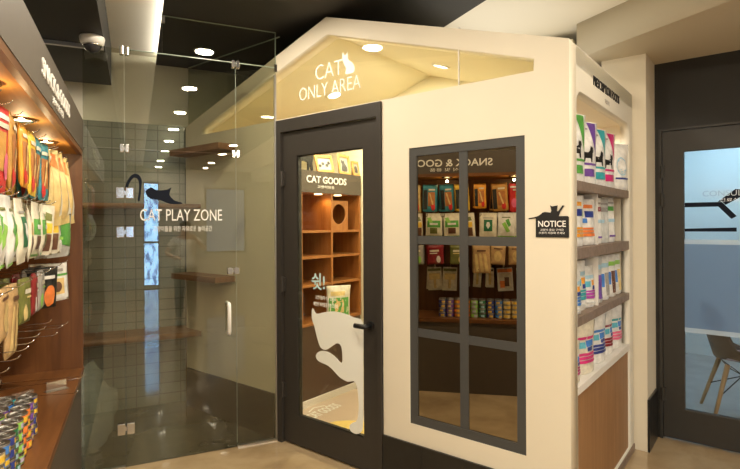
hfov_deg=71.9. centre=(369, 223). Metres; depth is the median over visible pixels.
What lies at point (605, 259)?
bag
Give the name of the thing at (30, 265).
pouch
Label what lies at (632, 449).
baseboard
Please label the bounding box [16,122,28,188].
pouch
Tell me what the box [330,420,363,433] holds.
floor mat
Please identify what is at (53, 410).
shelf
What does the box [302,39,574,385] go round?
wall
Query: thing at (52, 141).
spotlight
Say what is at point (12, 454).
can
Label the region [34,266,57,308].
pouch
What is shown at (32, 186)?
pouch
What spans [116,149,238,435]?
door
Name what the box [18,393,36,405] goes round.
can
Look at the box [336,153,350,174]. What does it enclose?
picture frame
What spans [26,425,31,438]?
can
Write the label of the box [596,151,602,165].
print
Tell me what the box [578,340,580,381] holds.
bag
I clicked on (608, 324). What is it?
bag
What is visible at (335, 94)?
recessed light
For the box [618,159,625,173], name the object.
print
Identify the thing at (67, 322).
hook
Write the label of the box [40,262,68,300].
pouch
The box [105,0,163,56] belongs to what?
ceiling
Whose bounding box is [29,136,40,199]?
pouch
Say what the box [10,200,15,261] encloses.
pouch
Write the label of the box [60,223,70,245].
print
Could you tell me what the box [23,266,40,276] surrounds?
pouch
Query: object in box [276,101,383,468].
door
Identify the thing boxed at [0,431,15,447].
can
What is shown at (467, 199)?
window
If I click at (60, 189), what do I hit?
print
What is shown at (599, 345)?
bag
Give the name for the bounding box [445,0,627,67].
ceiling panel
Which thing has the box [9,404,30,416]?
can
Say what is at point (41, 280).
pouch
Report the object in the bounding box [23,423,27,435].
can
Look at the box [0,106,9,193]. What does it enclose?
pouch
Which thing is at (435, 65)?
recessed light
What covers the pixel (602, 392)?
shelf
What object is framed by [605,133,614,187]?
bag
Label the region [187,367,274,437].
baseboard
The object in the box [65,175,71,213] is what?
print
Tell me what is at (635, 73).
wall pillar
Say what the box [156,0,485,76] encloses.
ceiling panel
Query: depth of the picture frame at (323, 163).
4.22 m
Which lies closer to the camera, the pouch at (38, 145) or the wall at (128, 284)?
the pouch at (38, 145)
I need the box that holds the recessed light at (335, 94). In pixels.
[326,91,341,98]
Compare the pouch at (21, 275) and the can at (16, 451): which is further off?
the pouch at (21, 275)
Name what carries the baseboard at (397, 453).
attached to the wall at (539, 104)
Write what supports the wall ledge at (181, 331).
attached to the wall at (128, 284)
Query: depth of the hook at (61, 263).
2.33 m
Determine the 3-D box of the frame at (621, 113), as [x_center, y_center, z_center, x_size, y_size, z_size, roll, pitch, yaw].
[1.288,0.313,2.800,0.050,2.260,1.180,0,0,38]
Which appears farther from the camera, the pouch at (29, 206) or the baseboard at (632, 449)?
the baseboard at (632, 449)
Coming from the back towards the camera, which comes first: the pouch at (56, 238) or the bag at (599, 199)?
the bag at (599, 199)
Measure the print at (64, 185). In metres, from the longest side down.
0.238 x 0.045 x 0.024 m
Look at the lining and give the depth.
3.21 m
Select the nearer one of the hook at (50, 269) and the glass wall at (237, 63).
the hook at (50, 269)
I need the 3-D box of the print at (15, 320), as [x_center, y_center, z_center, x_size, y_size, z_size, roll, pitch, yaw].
[-1.174,0.347,1.693,0.006,0.161,0.037,1,-2,-24]
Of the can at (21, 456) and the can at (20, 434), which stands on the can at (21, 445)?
the can at (20, 434)
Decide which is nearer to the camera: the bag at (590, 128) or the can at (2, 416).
the can at (2, 416)
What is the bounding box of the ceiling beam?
[577,0,739,64]
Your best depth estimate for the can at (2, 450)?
1.49 m
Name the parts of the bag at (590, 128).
label panel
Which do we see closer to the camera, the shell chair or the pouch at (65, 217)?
the pouch at (65, 217)
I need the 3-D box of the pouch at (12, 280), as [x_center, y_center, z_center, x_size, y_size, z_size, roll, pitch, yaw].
[-1.409,0.283,2.026,0.035,0.165,0.150,1,0,-27]
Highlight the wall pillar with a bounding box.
[601,53,655,451]
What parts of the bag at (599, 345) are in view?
label panel, label panel, label panel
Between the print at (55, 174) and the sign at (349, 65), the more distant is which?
the sign at (349, 65)
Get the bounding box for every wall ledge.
[83,203,200,208]
[83,325,200,346]
[170,142,234,157]
[171,272,234,282]
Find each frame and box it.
[314,155,333,172]
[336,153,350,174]
[350,161,359,175]
[576,45,633,468]
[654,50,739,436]
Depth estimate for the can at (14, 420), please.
1.74 m
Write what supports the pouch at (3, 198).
hanging from the hook
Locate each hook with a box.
[0,266,55,271]
[0,269,50,274]
[0,273,42,278]
[0,278,32,283]
[0,375,83,387]
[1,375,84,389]
[3,263,61,268]
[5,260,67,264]
[18,322,67,328]
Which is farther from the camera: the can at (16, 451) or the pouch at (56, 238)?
the pouch at (56, 238)
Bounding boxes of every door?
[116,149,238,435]
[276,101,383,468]
[658,121,739,452]
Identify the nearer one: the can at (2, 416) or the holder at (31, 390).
the can at (2, 416)
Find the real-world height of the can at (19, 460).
0.038 m
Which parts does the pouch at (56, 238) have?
label panel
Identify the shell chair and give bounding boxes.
[699,334,739,413]
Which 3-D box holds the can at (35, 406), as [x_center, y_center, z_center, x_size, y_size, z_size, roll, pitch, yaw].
[-1.332,0.727,1.989,0.064,0.038,0.064,0,0,-10]
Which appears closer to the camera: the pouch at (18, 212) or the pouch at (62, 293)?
the pouch at (18, 212)
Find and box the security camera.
[79,33,104,53]
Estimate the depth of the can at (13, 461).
1.61 m
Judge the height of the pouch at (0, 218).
0.210 m
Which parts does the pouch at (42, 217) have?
label panel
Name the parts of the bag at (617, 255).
label panel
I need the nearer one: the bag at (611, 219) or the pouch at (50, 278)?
the pouch at (50, 278)
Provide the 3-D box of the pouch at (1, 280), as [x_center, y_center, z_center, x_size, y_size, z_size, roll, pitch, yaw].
[-1.326,0.282,1.846,0.038,0.170,0.130,0,0,-13]
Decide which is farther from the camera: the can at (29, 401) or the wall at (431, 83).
the wall at (431, 83)
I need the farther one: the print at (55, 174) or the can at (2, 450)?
the print at (55, 174)
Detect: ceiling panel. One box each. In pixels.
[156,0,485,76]
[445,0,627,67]
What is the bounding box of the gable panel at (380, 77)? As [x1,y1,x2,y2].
[212,39,428,132]
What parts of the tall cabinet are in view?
panel, panel, panel, header panel, panel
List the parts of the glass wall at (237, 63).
transom pane, pane, transom pane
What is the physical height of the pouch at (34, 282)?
0.173 m
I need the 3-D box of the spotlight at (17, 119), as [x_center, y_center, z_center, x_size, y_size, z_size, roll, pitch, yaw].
[-1.326,-0.394,1.943,0.100,0.007,0.100,0,0,-25]
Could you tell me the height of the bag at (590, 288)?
0.211 m
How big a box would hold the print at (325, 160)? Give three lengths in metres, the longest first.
0.160 x 0.105 x 0.004 m
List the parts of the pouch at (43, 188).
panel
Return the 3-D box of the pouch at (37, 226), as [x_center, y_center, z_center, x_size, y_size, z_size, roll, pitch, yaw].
[-1.265,0.025,1.926,0.041,0.213,0.149,0,0,-28]
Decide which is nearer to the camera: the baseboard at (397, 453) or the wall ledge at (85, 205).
the baseboard at (397, 453)
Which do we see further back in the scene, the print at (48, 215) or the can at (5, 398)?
the print at (48, 215)
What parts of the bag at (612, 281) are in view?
label panel, label panel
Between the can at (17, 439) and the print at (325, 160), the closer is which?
the can at (17, 439)
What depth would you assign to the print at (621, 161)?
3.09 m
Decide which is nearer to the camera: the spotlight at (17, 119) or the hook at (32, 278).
the hook at (32, 278)
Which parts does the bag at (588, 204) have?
label panel, label panel, label panel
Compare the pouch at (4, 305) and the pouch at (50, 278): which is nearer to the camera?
the pouch at (4, 305)
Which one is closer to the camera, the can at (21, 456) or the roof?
the can at (21, 456)
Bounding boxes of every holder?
[11,389,33,400]
[44,379,68,392]
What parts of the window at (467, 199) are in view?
pane, pane, pane, pane, pane, pane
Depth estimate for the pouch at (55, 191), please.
2.28 m
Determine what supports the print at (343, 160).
attached to the picture frame at (343, 162)
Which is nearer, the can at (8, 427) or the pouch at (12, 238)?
the pouch at (12, 238)
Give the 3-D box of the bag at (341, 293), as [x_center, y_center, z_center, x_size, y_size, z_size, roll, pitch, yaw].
[-0.263,0.650,4.205,0.211,0.287,0.093,0,0,-12]
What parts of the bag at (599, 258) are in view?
label panel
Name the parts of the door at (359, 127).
lever, handle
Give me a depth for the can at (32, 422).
1.93 m
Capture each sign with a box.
[529,205,568,237]
[593,75,618,103]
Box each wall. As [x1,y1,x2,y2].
[43,15,279,468]
[64,52,248,415]
[186,17,577,468]
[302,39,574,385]
[684,148,739,355]
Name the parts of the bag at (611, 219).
label panel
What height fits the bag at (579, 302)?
0.202 m
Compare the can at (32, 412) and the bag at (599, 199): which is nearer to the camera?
the can at (32, 412)
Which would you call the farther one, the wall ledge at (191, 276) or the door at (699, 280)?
the wall ledge at (191, 276)
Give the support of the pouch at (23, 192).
hanging from the hook
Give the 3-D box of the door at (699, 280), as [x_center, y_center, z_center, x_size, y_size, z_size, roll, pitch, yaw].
[2.347,0.402,3.165,0.963,2.072,0.101,0,0,38]
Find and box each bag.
[326,285,350,314]
[576,114,585,181]
[577,196,583,246]
[577,260,586,310]
[577,271,581,313]
[578,319,594,374]
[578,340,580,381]
[582,199,594,244]
[584,122,596,183]
[585,265,594,307]
[593,314,605,363]
[596,129,605,185]
[598,198,601,243]
[598,256,609,299]
[598,257,602,302]
[601,199,608,242]
[601,254,615,296]
[602,197,614,241]
[603,310,612,355]
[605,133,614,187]
[608,253,620,293]
[609,305,621,348]
[614,143,627,190]
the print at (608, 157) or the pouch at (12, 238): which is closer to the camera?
the pouch at (12, 238)
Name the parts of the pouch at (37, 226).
label panel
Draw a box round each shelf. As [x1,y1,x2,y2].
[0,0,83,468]
[0,367,83,468]
[577,180,629,468]
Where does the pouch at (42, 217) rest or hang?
hanging from the hook
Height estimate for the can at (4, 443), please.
0.038 m
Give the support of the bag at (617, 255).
on the shelf at (602, 392)
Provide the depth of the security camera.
2.81 m
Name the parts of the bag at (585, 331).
label panel, label panel, label panel, label panel, label panel, label panel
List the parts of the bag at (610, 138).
label panel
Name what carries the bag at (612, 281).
on the shelf at (602, 392)
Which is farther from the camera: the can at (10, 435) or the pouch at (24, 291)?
the pouch at (24, 291)
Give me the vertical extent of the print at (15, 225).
0.088 m
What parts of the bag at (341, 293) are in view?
picture panel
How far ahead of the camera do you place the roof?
3.13 m
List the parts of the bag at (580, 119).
label panel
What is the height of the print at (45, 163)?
0.102 m
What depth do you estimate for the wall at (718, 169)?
5.52 m
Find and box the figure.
[301,155,312,170]
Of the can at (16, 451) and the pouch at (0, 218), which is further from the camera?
the can at (16, 451)
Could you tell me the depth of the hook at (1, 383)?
2.60 m
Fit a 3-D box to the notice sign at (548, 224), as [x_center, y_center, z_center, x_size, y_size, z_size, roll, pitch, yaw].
[0.803,-0.010,2.299,0.180,0.144,0.005,0,0,38]
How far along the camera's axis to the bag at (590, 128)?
2.63 m
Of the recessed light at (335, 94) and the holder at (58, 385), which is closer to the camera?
the holder at (58, 385)
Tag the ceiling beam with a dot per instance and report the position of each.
(667, 31)
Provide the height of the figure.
0.179 m
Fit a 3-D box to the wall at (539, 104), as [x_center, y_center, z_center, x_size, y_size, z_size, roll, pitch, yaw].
[-0.269,0.089,3.214,3.004,2.725,0.101,0,0,38]
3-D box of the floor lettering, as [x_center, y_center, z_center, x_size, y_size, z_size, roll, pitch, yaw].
[-0.356,1.444,3.944,0.100,0.001,0.330,0,0,36]
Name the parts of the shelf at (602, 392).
panel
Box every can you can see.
[0,396,15,405]
[0,401,12,412]
[0,407,8,418]
[0,413,4,425]
[0,424,18,437]
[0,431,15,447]
[0,439,10,456]
[0,448,5,466]
[1,417,23,431]
[4,454,9,468]
[6,410,27,424]
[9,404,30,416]
[10,446,14,459]
[10,456,15,468]
[14,398,33,410]
[15,436,18,450]
[15,449,18,461]
[16,459,20,468]
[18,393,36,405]
[18,430,22,442]
[18,440,23,454]
[18,451,24,465]
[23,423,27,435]
[23,434,26,445]
[24,444,26,456]
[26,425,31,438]
[26,436,31,449]
[30,410,33,421]
[30,420,33,431]
[33,423,37,435]
[34,404,37,415]
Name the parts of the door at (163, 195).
handle, handle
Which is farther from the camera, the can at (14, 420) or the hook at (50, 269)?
the hook at (50, 269)
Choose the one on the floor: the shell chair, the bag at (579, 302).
the shell chair
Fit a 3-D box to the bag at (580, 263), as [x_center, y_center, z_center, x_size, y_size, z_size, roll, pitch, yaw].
[1.035,0.309,2.559,0.182,0.245,0.090,0,1,-41]
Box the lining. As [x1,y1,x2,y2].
[576,98,621,335]
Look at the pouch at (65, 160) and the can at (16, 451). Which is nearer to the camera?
the can at (16, 451)
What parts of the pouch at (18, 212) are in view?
label panel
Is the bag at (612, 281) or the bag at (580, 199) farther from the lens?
the bag at (612, 281)
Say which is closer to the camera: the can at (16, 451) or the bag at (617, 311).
the can at (16, 451)
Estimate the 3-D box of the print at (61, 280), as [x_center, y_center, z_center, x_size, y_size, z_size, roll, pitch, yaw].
[-1.575,0.317,2.569,0.005,0.080,0.089,-2,2,18]
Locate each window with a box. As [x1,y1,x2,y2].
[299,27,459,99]
[409,135,525,455]
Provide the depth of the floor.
3.39 m
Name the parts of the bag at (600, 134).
label panel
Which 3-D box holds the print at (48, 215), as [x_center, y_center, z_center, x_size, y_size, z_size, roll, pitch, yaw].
[-1.379,-0.030,2.189,0.008,0.040,0.048,0,0,11]
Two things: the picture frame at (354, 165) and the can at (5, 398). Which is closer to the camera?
the can at (5, 398)
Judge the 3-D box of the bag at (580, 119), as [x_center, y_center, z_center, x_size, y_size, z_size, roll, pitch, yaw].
[0.973,-0.370,2.478,0.234,0.335,0.083,0,1,-33]
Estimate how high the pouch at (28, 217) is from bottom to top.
0.220 m
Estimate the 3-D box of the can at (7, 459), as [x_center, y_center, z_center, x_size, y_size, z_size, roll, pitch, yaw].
[-1.134,0.726,1.552,0.064,0.038,0.064,0,0,-12]
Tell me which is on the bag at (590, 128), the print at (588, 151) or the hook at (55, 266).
the print at (588, 151)
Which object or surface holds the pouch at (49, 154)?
hanging from the hook
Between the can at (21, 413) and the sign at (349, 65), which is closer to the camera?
the can at (21, 413)
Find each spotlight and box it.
[13,117,36,122]
[40,140,57,143]
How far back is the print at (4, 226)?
1.41 m
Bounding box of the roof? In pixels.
[347,40,631,108]
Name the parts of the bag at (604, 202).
label panel, label panel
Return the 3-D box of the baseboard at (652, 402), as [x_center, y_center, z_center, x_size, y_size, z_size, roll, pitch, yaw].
[1.843,1.275,3.325,0.013,0.330,0.285,0,0,38]
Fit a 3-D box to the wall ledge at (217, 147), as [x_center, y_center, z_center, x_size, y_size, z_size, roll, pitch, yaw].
[-1.268,-0.551,3.840,0.630,0.045,0.149,0,0,38]
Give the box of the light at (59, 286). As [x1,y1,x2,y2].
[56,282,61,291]
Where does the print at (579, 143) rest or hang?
on the bag at (580, 119)
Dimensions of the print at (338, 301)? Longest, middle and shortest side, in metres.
0.121 x 0.080 x 0.008 m
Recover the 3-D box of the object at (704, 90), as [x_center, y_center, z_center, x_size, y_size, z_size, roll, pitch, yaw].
[2.998,0.169,2.676,2.638,2.530,0.101,0,0,38]
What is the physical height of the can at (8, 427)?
0.038 m
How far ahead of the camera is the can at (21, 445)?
1.74 m
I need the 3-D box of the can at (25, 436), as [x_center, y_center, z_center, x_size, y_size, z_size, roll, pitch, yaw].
[-1.250,0.765,1.801,0.064,0.038,0.064,0,0,37]
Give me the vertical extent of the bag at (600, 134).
0.318 m
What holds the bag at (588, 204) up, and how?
on the shelf at (602, 392)
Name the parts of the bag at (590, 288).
label panel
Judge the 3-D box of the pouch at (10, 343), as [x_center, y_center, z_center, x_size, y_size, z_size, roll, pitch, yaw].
[-1.185,0.319,1.684,0.047,0.245,0.156,0,0,-13]
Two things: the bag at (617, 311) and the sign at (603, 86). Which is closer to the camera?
the sign at (603, 86)
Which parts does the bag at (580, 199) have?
label panel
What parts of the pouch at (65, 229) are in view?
label panel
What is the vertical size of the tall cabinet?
1.869 m
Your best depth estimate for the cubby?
4.42 m
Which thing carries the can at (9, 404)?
on the can
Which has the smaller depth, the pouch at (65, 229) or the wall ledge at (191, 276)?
the pouch at (65, 229)
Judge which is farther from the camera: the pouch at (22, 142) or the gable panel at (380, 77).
the gable panel at (380, 77)
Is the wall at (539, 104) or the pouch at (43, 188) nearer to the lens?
the pouch at (43, 188)
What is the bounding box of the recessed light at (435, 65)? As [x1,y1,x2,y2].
[432,64,449,68]
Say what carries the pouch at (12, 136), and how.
hanging from the hook
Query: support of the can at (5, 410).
on the can
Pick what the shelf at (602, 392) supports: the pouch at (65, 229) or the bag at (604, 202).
the bag at (604, 202)
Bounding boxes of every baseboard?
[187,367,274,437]
[383,434,492,468]
[618,443,634,468]
[647,388,657,452]
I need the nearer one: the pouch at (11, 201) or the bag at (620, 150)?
the pouch at (11, 201)
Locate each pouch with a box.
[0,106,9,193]
[0,194,7,268]
[0,218,1,269]
[0,279,9,287]
[0,286,8,343]
[2,282,18,360]
[4,196,17,268]
[5,145,17,195]
[6,110,16,193]
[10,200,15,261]
[10,274,20,282]
[13,198,27,264]
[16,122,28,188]
[16,163,27,198]
[17,278,30,325]
[19,271,26,276]
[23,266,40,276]
[25,200,33,261]
[25,204,38,211]
[27,129,36,196]
[28,264,46,266]
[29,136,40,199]
[29,201,41,258]
[29,273,38,315]
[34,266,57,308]
[36,270,44,311]
[37,142,48,200]
[37,204,54,254]
[38,204,46,256]
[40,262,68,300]
[44,148,50,202]
[44,208,70,258]
[45,150,61,225]
[52,226,59,253]
[58,153,69,224]
[63,158,74,223]
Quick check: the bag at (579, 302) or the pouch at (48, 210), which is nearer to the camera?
the pouch at (48, 210)
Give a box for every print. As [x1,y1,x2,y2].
[0,225,1,244]
[2,224,7,249]
[8,307,14,355]
[13,303,18,352]
[14,224,17,251]
[44,162,47,185]
[45,212,51,220]
[51,166,60,219]
[56,278,64,294]
[59,171,67,218]
[59,176,61,215]
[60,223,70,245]
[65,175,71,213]
[317,157,331,169]
[335,298,343,312]
[339,156,348,172]
[577,141,581,157]
[584,147,592,161]
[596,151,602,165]
[605,154,612,167]
[617,157,625,175]
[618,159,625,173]
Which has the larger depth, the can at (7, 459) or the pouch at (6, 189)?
the pouch at (6, 189)
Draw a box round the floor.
[81,347,739,468]
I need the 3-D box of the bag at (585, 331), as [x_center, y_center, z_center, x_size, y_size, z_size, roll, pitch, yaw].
[1.052,0.622,2.572,0.234,0.260,0.089,0,2,-28]
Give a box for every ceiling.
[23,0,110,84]
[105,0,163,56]
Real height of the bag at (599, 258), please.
0.246 m
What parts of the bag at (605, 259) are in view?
label panel, label panel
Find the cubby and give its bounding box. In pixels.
[333,200,347,229]
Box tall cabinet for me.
[302,169,360,408]
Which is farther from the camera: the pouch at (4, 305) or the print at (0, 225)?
the pouch at (4, 305)
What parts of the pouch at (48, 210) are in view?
label panel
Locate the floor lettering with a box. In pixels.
[307,403,340,417]

